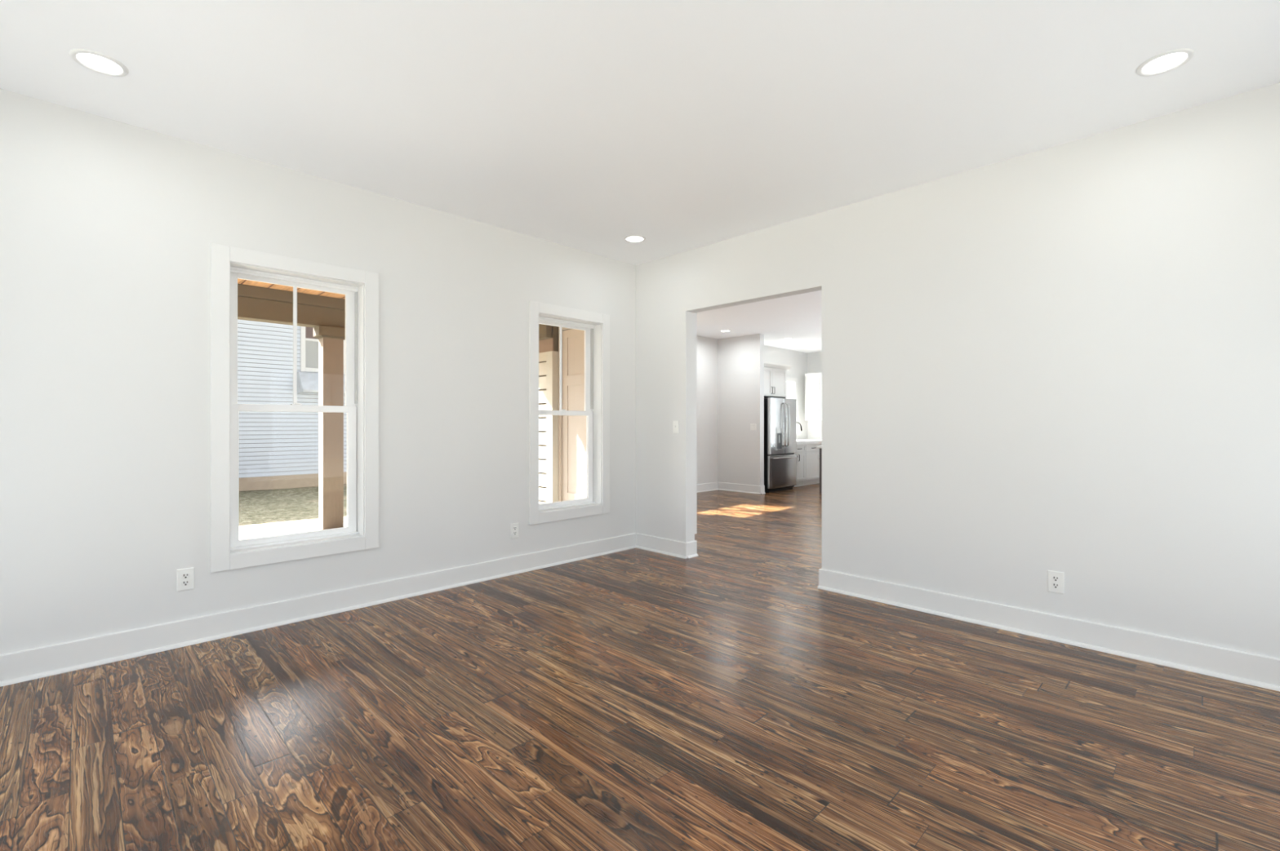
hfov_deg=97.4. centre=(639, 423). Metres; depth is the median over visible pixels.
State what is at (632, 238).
recessed light
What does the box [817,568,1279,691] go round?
baseboard
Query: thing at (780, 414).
refrigerator
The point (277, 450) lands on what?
neighbouring house
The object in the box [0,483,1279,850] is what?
floor
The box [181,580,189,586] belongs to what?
receptacle
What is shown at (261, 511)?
ground
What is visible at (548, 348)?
wall
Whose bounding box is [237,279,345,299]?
ceiling
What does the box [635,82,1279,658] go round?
wall
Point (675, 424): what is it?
light switch
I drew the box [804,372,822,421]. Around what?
window
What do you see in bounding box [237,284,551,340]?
beam
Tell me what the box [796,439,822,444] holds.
countertop
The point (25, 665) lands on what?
baseboard
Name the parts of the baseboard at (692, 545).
shoe molding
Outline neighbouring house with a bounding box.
[237,320,346,491]
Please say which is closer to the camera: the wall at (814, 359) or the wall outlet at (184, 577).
the wall outlet at (184, 577)
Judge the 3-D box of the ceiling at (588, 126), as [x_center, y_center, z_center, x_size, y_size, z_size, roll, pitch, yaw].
[1.746,-1.571,5.455,12.640,0.060,7.590,0,0,-45]
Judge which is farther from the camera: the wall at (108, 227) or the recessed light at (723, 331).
the recessed light at (723, 331)
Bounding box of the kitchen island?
[816,445,822,493]
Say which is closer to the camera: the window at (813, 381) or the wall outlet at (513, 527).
the wall outlet at (513, 527)
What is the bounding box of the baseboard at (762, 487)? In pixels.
[760,485,765,493]
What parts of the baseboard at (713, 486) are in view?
shoe molding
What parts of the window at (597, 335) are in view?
sash, sash, frame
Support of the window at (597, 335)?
in the wall at (108, 227)
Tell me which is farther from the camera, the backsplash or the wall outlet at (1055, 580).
the backsplash
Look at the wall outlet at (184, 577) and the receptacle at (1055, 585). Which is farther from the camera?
the receptacle at (1055, 585)
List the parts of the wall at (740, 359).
shoe molding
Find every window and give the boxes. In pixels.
[210,242,378,573]
[528,301,609,524]
[786,377,797,435]
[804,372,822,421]
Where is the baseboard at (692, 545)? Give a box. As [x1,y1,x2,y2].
[687,540,697,558]
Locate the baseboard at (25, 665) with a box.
[0,533,635,687]
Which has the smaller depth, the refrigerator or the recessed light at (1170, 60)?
the recessed light at (1170, 60)
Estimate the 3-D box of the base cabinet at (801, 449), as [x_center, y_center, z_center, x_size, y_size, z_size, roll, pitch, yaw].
[2.773,0.799,10.861,0.500,0.800,0.724,0,0,-45]
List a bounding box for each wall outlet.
[176,567,194,591]
[510,523,518,538]
[1047,570,1064,594]
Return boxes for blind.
[305,340,318,368]
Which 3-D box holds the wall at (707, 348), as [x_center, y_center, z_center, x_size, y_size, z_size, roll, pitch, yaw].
[0.221,-0.171,9.173,3.450,2.740,0.170,0,0,-45]
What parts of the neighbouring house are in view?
pane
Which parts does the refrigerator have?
door, freezer drawer, handle, handle, handle, door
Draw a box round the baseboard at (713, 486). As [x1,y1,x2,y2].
[697,482,718,493]
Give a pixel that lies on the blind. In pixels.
(311, 346)
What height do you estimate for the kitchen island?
0.815 m
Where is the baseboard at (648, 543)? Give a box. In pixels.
[635,533,687,559]
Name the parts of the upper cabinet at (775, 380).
door, crown molding, door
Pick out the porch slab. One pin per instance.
(309, 529)
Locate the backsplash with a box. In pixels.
[807,421,822,439]
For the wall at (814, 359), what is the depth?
12.13 m
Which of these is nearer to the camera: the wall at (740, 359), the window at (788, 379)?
the wall at (740, 359)
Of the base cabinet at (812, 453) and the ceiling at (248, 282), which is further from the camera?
the base cabinet at (812, 453)
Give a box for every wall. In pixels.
[0,88,697,654]
[538,325,558,503]
[561,328,571,501]
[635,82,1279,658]
[697,335,717,484]
[717,333,764,494]
[764,345,807,439]
[807,351,822,373]
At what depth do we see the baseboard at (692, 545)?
5.06 m
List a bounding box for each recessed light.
[69,48,128,76]
[623,235,645,243]
[720,329,730,332]
[1135,48,1194,76]
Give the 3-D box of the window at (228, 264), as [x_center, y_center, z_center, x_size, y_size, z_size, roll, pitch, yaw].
[-2.127,-0.089,3.502,0.898,1.831,0.191,0,0,-45]
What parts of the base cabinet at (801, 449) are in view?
door, drawer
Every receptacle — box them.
[181,573,189,578]
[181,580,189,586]
[1052,576,1059,582]
[1052,582,1059,588]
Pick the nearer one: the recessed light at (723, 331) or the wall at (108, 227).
the wall at (108, 227)
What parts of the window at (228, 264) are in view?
sash, glass pane, sash, frame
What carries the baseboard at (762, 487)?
attached to the wall at (740, 359)
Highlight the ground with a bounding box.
[239,484,346,535]
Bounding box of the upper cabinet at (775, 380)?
[764,361,791,398]
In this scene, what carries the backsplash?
attached to the wall at (814, 359)
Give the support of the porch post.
on the porch slab
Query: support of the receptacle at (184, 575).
attached to the wall outlet at (184, 577)
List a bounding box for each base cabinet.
[794,444,805,487]
[802,444,820,485]
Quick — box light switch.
[672,421,679,433]
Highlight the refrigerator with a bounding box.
[764,397,798,493]
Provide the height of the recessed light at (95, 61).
0.008 m
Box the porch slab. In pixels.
[239,523,346,539]
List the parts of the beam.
trim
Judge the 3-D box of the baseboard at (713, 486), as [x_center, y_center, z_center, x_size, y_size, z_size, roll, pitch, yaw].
[0.249,1.130,9.059,3.330,0.138,0.032,0,0,-45]
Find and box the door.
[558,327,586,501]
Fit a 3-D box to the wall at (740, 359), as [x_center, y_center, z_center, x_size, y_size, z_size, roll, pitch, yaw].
[1.770,-0.171,9.954,0.152,2.740,0.912,0,0,-45]
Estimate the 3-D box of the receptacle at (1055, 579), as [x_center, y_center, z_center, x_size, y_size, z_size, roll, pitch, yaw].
[2.303,0.859,3.117,0.002,0.027,0.034,0,0,-45]
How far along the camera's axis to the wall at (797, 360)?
11.97 m
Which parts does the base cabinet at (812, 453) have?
door, drawer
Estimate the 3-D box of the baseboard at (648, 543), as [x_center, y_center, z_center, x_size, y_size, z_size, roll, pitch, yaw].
[0.179,1.130,5.233,0.032,0.138,0.652,0,0,-45]
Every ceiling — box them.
[0,0,1279,353]
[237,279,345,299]
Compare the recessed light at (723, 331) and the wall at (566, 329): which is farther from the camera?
the recessed light at (723, 331)
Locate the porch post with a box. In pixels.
[313,325,345,529]
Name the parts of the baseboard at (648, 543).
shoe molding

